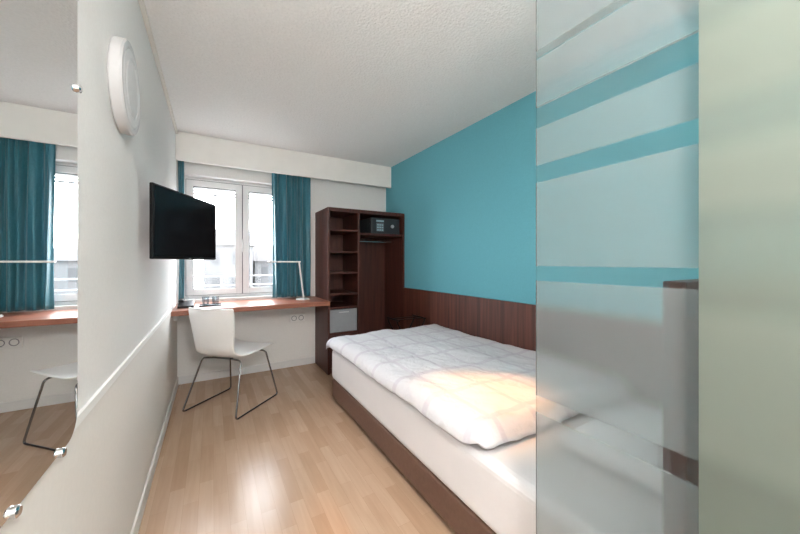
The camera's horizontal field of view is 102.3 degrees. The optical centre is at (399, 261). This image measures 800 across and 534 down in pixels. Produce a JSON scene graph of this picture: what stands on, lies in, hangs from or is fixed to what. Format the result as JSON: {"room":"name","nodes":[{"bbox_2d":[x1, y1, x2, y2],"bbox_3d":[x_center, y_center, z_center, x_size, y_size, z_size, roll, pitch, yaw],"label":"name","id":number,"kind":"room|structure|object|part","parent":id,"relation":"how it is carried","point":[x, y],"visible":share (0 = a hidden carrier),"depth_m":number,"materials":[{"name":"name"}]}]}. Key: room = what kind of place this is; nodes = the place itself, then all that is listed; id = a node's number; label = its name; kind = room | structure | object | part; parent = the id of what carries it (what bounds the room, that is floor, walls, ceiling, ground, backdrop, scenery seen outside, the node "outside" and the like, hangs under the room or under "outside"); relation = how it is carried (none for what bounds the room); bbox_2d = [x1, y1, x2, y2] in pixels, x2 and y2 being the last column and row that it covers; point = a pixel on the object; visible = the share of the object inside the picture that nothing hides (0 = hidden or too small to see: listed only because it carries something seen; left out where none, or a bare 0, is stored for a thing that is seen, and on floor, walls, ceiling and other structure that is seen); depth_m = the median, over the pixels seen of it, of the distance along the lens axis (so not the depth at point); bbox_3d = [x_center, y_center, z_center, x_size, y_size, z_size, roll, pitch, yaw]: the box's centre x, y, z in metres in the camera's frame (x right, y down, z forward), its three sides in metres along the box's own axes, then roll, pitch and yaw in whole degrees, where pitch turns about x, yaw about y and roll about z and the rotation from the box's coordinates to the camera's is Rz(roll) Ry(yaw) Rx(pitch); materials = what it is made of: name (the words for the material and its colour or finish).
{"room":"hotel room","nodes":[
{"label":"hotel room","id":0,"kind":"room"},
{"bbox_2d":[77,0,176,412],"bbox_3d":[-1.069,-0.016,1.142,0.100,2.452,5.150,0,0,-30],"label":"wall","id":1,"kind":"structure","parent":0,"point":[123,293],"depth_m":1.16,"materials":[{"name":"white paint"}]},
{"bbox_2d":[0,0,82,527],"bbox_3d":[-0.593,-0.249,0.451,0.024,1.338,0.776,0,0,-30],"label":"wall mirror","id":2,"kind":"object","parent":1,"relation":"attached to","point":[40,88],"visible":1,"depth_m":0.60,"materials":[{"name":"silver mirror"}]},
{"bbox_2d":[0,304,176,533],"bbox_3d":[-0.984,0.770,1.099,0.004,0.720,4.790,0,0,-30],"label":"wall panel","id":3,"kind":"object","parent":1,"relation":"attached to","point":[97,487],"visible":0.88,"depth_m":1.09,"materials":[{"name":"white paint"}]},
{"bbox_2d":[74,309,170,430],"bbox_3d":[-0.833,0.398,0.845,0.009,0.024,4.200,0,0,-30],"label":"trim","id":4,"kind":"structure","parent":1,"relation":"attached to","point":[84,411],"depth_m":1.07,"materials":[{"name":"white wood"}]},
{"bbox_2d":[107,36,139,135],"bbox_3d":[-1.020,-0.645,1.200,0.042,0.330,0.330,0,0,-30],"label":"wall lamp","id":5,"kind":"object","parent":1,"relation":"attached to","point":[122,72],"visible":1,"depth_m":1.11,"materials":[{"name":"white plastic"}]},
{"bbox_3d":[-1.004,-0.645,1.208,0.007,0.276,0.276,0,0,-30],"label":"lamp shade","id":6,"kind":"part","parent":5,"relation":"part of","materials":[{"name":"white plastic"}]},
{"bbox_2d":[130,377,178,533],"bbox_3d":[-0.982,1.170,1.106,0.014,0.080,4.800,0,0,-30],"label":"baseboard","id":7,"kind":"structure","parent":1,"relation":"attached to","point":[138,518],"depth_m":1.78,"materials":[{"name":"white wood"}]},
{"bbox_2d":[138,0,177,133],"bbox_3d":[-0.942,-1.227,1.042,0.020,0.030,4.650,0,0,-30],"label":"trim","id":8,"kind":"structure","parent":1,"relation":"attached to","point":[141,2],"depth_m":1.90,"materials":[{"name":"white paint"}]},
{"bbox_2d":[149,182,215,259],"bbox_3d":[-1.315,-0.195,1.804,0.265,0.361,0.610,0,0,-5],"label":"television","id":9,"kind":"object","parent":1,"relation":"attached to","point":[181,225],"visible":1,"depth_m":1.72,"materials":[{"name":"black plastic"}]},
{"bbox_2d":[177,161,385,376],"bbox_3d":[-1.257,-0.016,3.869,2.327,2.452,0.250,0,0,-30],"label":"wall","id":10,"kind":"structure","parent":0,"point":[293,340],"depth_m":3.61,"materials":[{"name":"white paint"}]},
{"bbox_2d":[184,176,272,298],"bbox_3d":[-1.790,-0.250,3.538,1.002,1.260,0.125,0,0,-30],"label":"window","id":11,"kind":"structure","parent":10,"relation":"in","point":[242,190],"depth_m":3.52,"materials":[{"name":"white plastic"}]},
{"bbox_2d":[194,187,271,200],"bbox_3d":[-1.842,-0.791,3.626,0.982,0.143,0.030,0,0,-30],"label":"window blind","id":12,"kind":"object","parent":11,"relation":"attached to","point":[194,187],"visible":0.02,"depth_m":3.55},
{"bbox_2d":[194,274,272,287],"bbox_3d":[-1.690,0.355,3.982,3.000,0.390,0.320,0,0,-30],"label":"balcony railing","id":13,"kind":"object","parent":10,"relation":"attached to","point":[221,276],"visible":0.14,"depth_m":3.86,"materials":[{"name":"white metal"}]},
{"bbox_3d":[-1.745,0.170,4.076,2.900,0.019,0.020,0,0,-30],"label":"rail","id":14,"kind":"part","parent":13,"relation":"part of","materials":[{"name":"white metal"}]},
{"bbox_3d":[-1.745,0.280,4.076,2.900,0.019,0.020,0,0,-30],"label":"rail","id":15,"kind":"part","parent":13,"relation":"part of","materials":[{"name":"white metal"}]},
{"bbox_2d":[179,357,314,384],"bbox_3d":[-1.603,1.170,3.514,1.343,0.080,0.014,0,0,-30],"label":"baseboard","id":16,"kind":"structure","parent":10,"relation":"attached to","point":[185,379],"depth_m":3.47,"materials":[{"name":"white plastic"}]},
{"bbox_2d":[171,296,329,320],"bbox_3d":[-1.463,0.460,3.268,1.364,0.100,0.579,0,0,-30],"label":"desk","id":17,"kind":"object","parent":10,"relation":"attached to","point":[275,303],"visible":0.84,"depth_m":3.18,"materials":[{"name":"brown wood"}]},
{"bbox_2d":[177,298,194,308],"bbox_3d":[-1.938,0.372,2.921,0.120,0.074,0.160,0,0,-30],"label":"telephone","id":18,"kind":"object","parent":17,"relation":"on","point":[182,303],"visible":1,"depth_m":2.88,"materials":[{"name":"black plastic"}]},
{"bbox_2d":[199,303,221,306],"bbox_3d":[-1.785,0.404,3.034,0.180,0.010,0.120,0,0,-30],"label":"serving tray","id":19,"kind":"object","parent":17,"relation":"on","point":[213,304],"visible":1,"depth_m":3.03,"materials":[{"name":"white plastic"}]},
{"bbox_2d":[268,261,308,299],"bbox_3d":[-1.189,0.200,3.452,0.430,0.420,0.140,0,0,-30],"label":"desk lamp","id":20,"kind":"object","parent":17,"relation":"on","point":[303,297],"visible":0.98,"depth_m":3.48,"materials":[{"name":"white plastic"}]},
{"bbox_3d":[-1.074,0.197,3.507,0.018,0.406,0.075,0,0,40],"label":"arm","id":21,"kind":"part","parent":20,"relation":"part of","materials":[{"name":"white plastic"}]},
{"bbox_2d":[175,131,390,187],"bbox_3d":[-1.127,-1.106,3.647,2.327,0.272,0.035,0,0,-30],"label":"trim","id":22,"kind":"structure","parent":10,"relation":"attached to","point":[189,147],"depth_m":3.48,"materials":[{"name":"beige paint"}]},
{"bbox_2d":[178,161,184,302],"bbox_3d":[-2.134,-0.362,3.137,0.054,1.515,0.042,0,0,9],"label":"curtain","id":23,"kind":"object","parent":22,"relation":"hanging from","point":[180,163],"visible":0.51,"depth_m":3.14,"materials":[{"name":"teal fabric"}]},
{"bbox_2d":[272,173,310,297],"bbox_3d":[-1.230,-0.362,3.663,0.428,1.515,0.079,0,0,-30],"label":"curtain","id":24,"kind":"object","parent":22,"relation":"hanging from","point":[291,195],"visible":0.88,"depth_m":3.66,"materials":[{"name":"teal fabric"}]},
{"bbox_2d":[290,313,304,321],"bbox_3d":[-1.194,0.650,3.747,0.170,0.090,0.024,0,0,-30],"label":"wall socket","id":25,"kind":"object","parent":10,"relation":"attached to","point":[293,317],"visible":1,"depth_m":3.74,"materials":[{"name":"white plastic"}]},
{"bbox_2d":[138,363,455,533],"bbox_3d":[-0.021,1.260,1.754,2.527,0.100,5.150,0,0,-30],"label":"floor","id":26,"kind":"structure","parent":0,"point":[298,462],"depth_m":1.89,"materials":[{"name":"brown wood"}]},
{"bbox_2d":[182,307,277,419],"bbox_3d":[-1.429,0.785,2.759,0.524,0.847,0.567,0,0,15],"label":"desk chair","id":27,"kind":"object","parent":26,"relation":"on","point":[213,330],"visible":1,"depth_m":2.54,"materials":[{"name":"white plastic"}]},
{"bbox_3d":[-1.459,0.784,2.646,0.180,0.011,0.040,0,0,15],"label":"mounting plate","id":28,"kind":"part","parent":27,"relation":"part of","materials":[{"name":"silver metal"}]},
{"bbox_2d":[315,207,404,374],"bbox_3d":[-0.481,0.310,3.893,0.958,1.800,0.488,0,0,-30],"label":"wardrobe","id":29,"kind":"object","parent":26,"relation":"on","point":[365,272],"depth_m":3.92,"materials":[{"name":"brown wood"}]},
{"bbox_3d":[-0.884,0.310,3.658,0.024,1.800,0.488,0,0,-30],"label":"panel","id":30,"kind":"part","parent":29,"relation":"part of","materials":[{"name":"brown wood"}]},
{"bbox_3d":[-0.729,0.642,3.733,0.312,0.254,0.458,0,0,-30],"label":"minibar drawer","id":31,"kind":"part","parent":29,"relation":"part of","materials":[{"name":"grey metal"}]},
{"bbox_2d":[330,330,356,334],"bbox_3d":[-0.735,0.780,3.745,0.321,0.020,0.468,0,0,-30],"label":"shelf","id":32,"kind":"object","parent":29,"relation":"attached to","point":[354,332],"depth_m":3.56,"materials":[{"name":"brown wood"}]},
{"bbox_2d":[330,301,356,308],"bbox_3d":[-0.735,0.500,3.745,0.321,0.020,0.468,0,0,-30],"label":"shelf","id":33,"kind":"object","parent":29,"relation":"attached to","point":[333,304],"depth_m":3.69,"materials":[{"name":"brown wood"}]},
{"bbox_2d":[330,289,356,294],"bbox_3d":[-0.735,0.350,3.745,0.321,0.020,0.468,0,0,-30],"label":"shelf","id":34,"kind":"object","parent":29,"relation":"attached to","point":[332,291],"depth_m":3.70,"materials":[{"name":"brown wood"}]},
{"bbox_2d":[330,271,356,273],"bbox_3d":[-0.735,0.120,3.745,0.321,0.020,0.468,0,0,-30],"label":"shelf","id":35,"kind":"object","parent":29,"relation":"attached to","point":[331,272],"depth_m":3.58,"materials":[{"name":"brown wood"}]},
{"bbox_2d":[330,251,356,253],"bbox_3d":[-0.735,-0.110,3.745,0.321,0.020,0.468,0,0,-30],"label":"shelf","id":36,"kind":"object","parent":29,"relation":"attached to","point":[331,252],"depth_m":3.58,"materials":[{"name":"brown wood"}]},
{"bbox_2d":[330,229,356,234],"bbox_3d":[-0.735,-0.350,3.745,0.321,0.020,0.468,0,0,-30],"label":"shelf","id":37,"kind":"object","parent":29,"relation":"attached to","point":[332,231],"depth_m":3.70,"materials":[{"name":"brown wood"}]},
{"bbox_3d":[-0.619,0.970,3.545,0.316,0.350,0.018,0,0,-30],"label":"door","id":38,"kind":"part","parent":29,"relation":"part of","materials":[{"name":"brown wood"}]},
{"bbox_3d":[-0.586,0.300,3.832,0.024,1.700,0.488,0,0,-30],"label":"divider panel","id":39,"kind":"part","parent":29,"relation":"part of","materials":[{"name":"brown wood"}]},
{"bbox_3d":[-0.602,0.300,4.099,0.910,1.700,0.010,0,0,-30],"label":"panel","id":40,"kind":"part","parent":29,"relation":"part of","materials":[{"name":"brown wood"}]},
{"bbox_3d":[-0.481,-0.570,3.893,0.910,0.040,0.488,0,0,-30],"label":"panel","id":41,"kind":"part","parent":29,"relation":"part of","materials":[{"name":"brown wood"}]},
{"bbox_2d":[360,217,398,234],"bbox_3d":[-0.252,-0.426,3.978,0.380,0.187,0.376,0,0,-30],"label":"safe","id":42,"kind":"object","parent":29,"relation":"on","point":[369,225],"visible":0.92,"depth_m":3.83,"materials":[{"name":"metal"}]},
{"bbox_3d":[-0.168,-0.426,3.835,0.350,0.164,0.008,0,0,-30],"label":"door","id":43,"kind":"part","parent":42,"relation":"part of","materials":[{"name":"black metal"}]},
{"bbox_2d":[360,233,401,238],"bbox_3d":[-0.332,-0.321,3.980,0.565,0.022,0.468,0,0,-30],"label":"shelf","id":44,"kind":"object","parent":29,"relation":"attached to","point":[362,235],"depth_m":3.91,"materials":[{"name":"brown wood"}]},
{"bbox_3d":[-0.078,0.310,4.129,0.024,1.800,0.488,0,0,-30],"label":"panel","id":45,"kind":"part","parent":29,"relation":"part of","materials":[{"name":"brown wood"}]},
{"bbox_2d":[387,314,425,329],"bbox_3d":[0.066,0.900,3.455,0.336,0.615,0.260,0,0,-30],"label":"luggage rack","id":46,"kind":"object","parent":26,"relation":"on","point":[413,316],"visible":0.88,"depth_m":3.45,"materials":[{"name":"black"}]},
{"bbox_2d":[332,279,698,533],"bbox_3d":[0.482,0.627,2.031,1.098,1.165,2.420,0,0,-30],"label":"bed","id":47,"kind":"object","parent":26,"relation":"on","point":[475,489],"visible":0.27,"depth_m":1.40,"materials":[{"name":"white fabric"}]},
{"bbox_2d":[326,324,578,448],"bbox_3d":[0.307,0.697,2.293,1.124,0.138,1.885,0,0,-30],"label":"duvet","id":48,"kind":"object","parent":47,"relation":"on","point":[479,390],"visible":0.88,"depth_m":1.80,"materials":[{"name":"fabric"}]},
{"bbox_3d":[0.465,0.877,2.055,1.093,0.274,2.360,0,0,-30],"label":"mattress","id":49,"kind":"part","parent":47,"relation":"part of","materials":[{"name":"white fabric"}]},
{"bbox_2d":[575,420,662,468],"bbox_3d":[0.965,0.685,1.242,0.660,0.102,0.380,0,0,-30],"label":"pillow","id":50,"kind":"object","parent":47,"relation":"on","point":[647,451],"visible":0.13,"depth_m":1.15,"materials":[{"name":"white fabric"}]},
{"bbox_3d":[1.093,0.627,1.012,1.070,1.165,0.045,0,0,-30],"label":"headboard","id":51,"kind":"part","parent":47,"relation":"part of","materials":[{"name":"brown wood"}]},
{"bbox_2d":[536,0,698,533],"bbox_3d":[0.491,0.150,0.783,0.006,2.080,0.365,0,0,-30],"label":"glass wall","id":52,"kind":"structure","parent":26,"relation":"on","point":[625,358],"depth_m":0.75,"materials":[{"name":"white"}]},
{"bbox_2d":[699,0,799,533],"bbox_3d":[0.761,0.150,0.264,0.008,2.080,0.788,0,0,-30],"label":"glass panel","id":53,"kind":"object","parent":52,"relation":"in","point":[749,50],"depth_m":0.55,"materials":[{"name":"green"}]},
{"bbox_2d":[144,0,630,166],"bbox_3d":[-0.021,-1.292,1.754,2.527,0.100,5.150,0,0,-30],"label":"ceiling","id":54,"kind":"structure","parent":0,"point":[377,82],"depth_m":2.07,"materials":[{"name":"paint"}]},
{"bbox_2d":[386,32,698,304],"bbox_3d":[1.026,-0.016,2.366,0.100,2.452,5.150,0,0,-30],"label":"wall","id":55,"kind":"structure","parent":0,"point":[467,200],"depth_m":2.60,"materials":[{"name":"teal paint"}]},
{"bbox_2d":[403,288,535,350],"bbox_3d":[0.804,0.620,2.618,0.030,0.620,2.990,0,0,-30],"label":"wall panel","id":56,"kind":"object","parent":55,"relation":"attached to","point":[500,321],"visible":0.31,"depth_m":2.83,"materials":[{"name":"brown wood"}]},
{"label":"outside","id":57,"kind":"structure","parent":0,"visible":0},
{"bbox_3d":[-10.286,8.310,37.423,100.000,0.200,65.000,0,0,-30],"label":"ground","id":58,"kind":"structure","parent":57,"visible":0},
{"bbox_2d":[203,229,255,287],"bbox_3d":[-14.229,2.760,26.432,3.500,10.900,8.600,0,0,-30],"label":"building","id":59,"kind":"structure","parent":58,"relation":"on","point":[224,264],"depth_m":22.90,"materials":[{"name":"paint"}]},
{"bbox_2d":[253,246,272,286],"bbox_3d":[-11.887,3.310,32.433,6.200,9.800,8.600,0,0,-30],"label":"building","id":60,"kind":"structure","parent":58,"relation":"on","point":[262,255],"depth_m":28.05,"materials":[{"name":"paint"}]}
]}

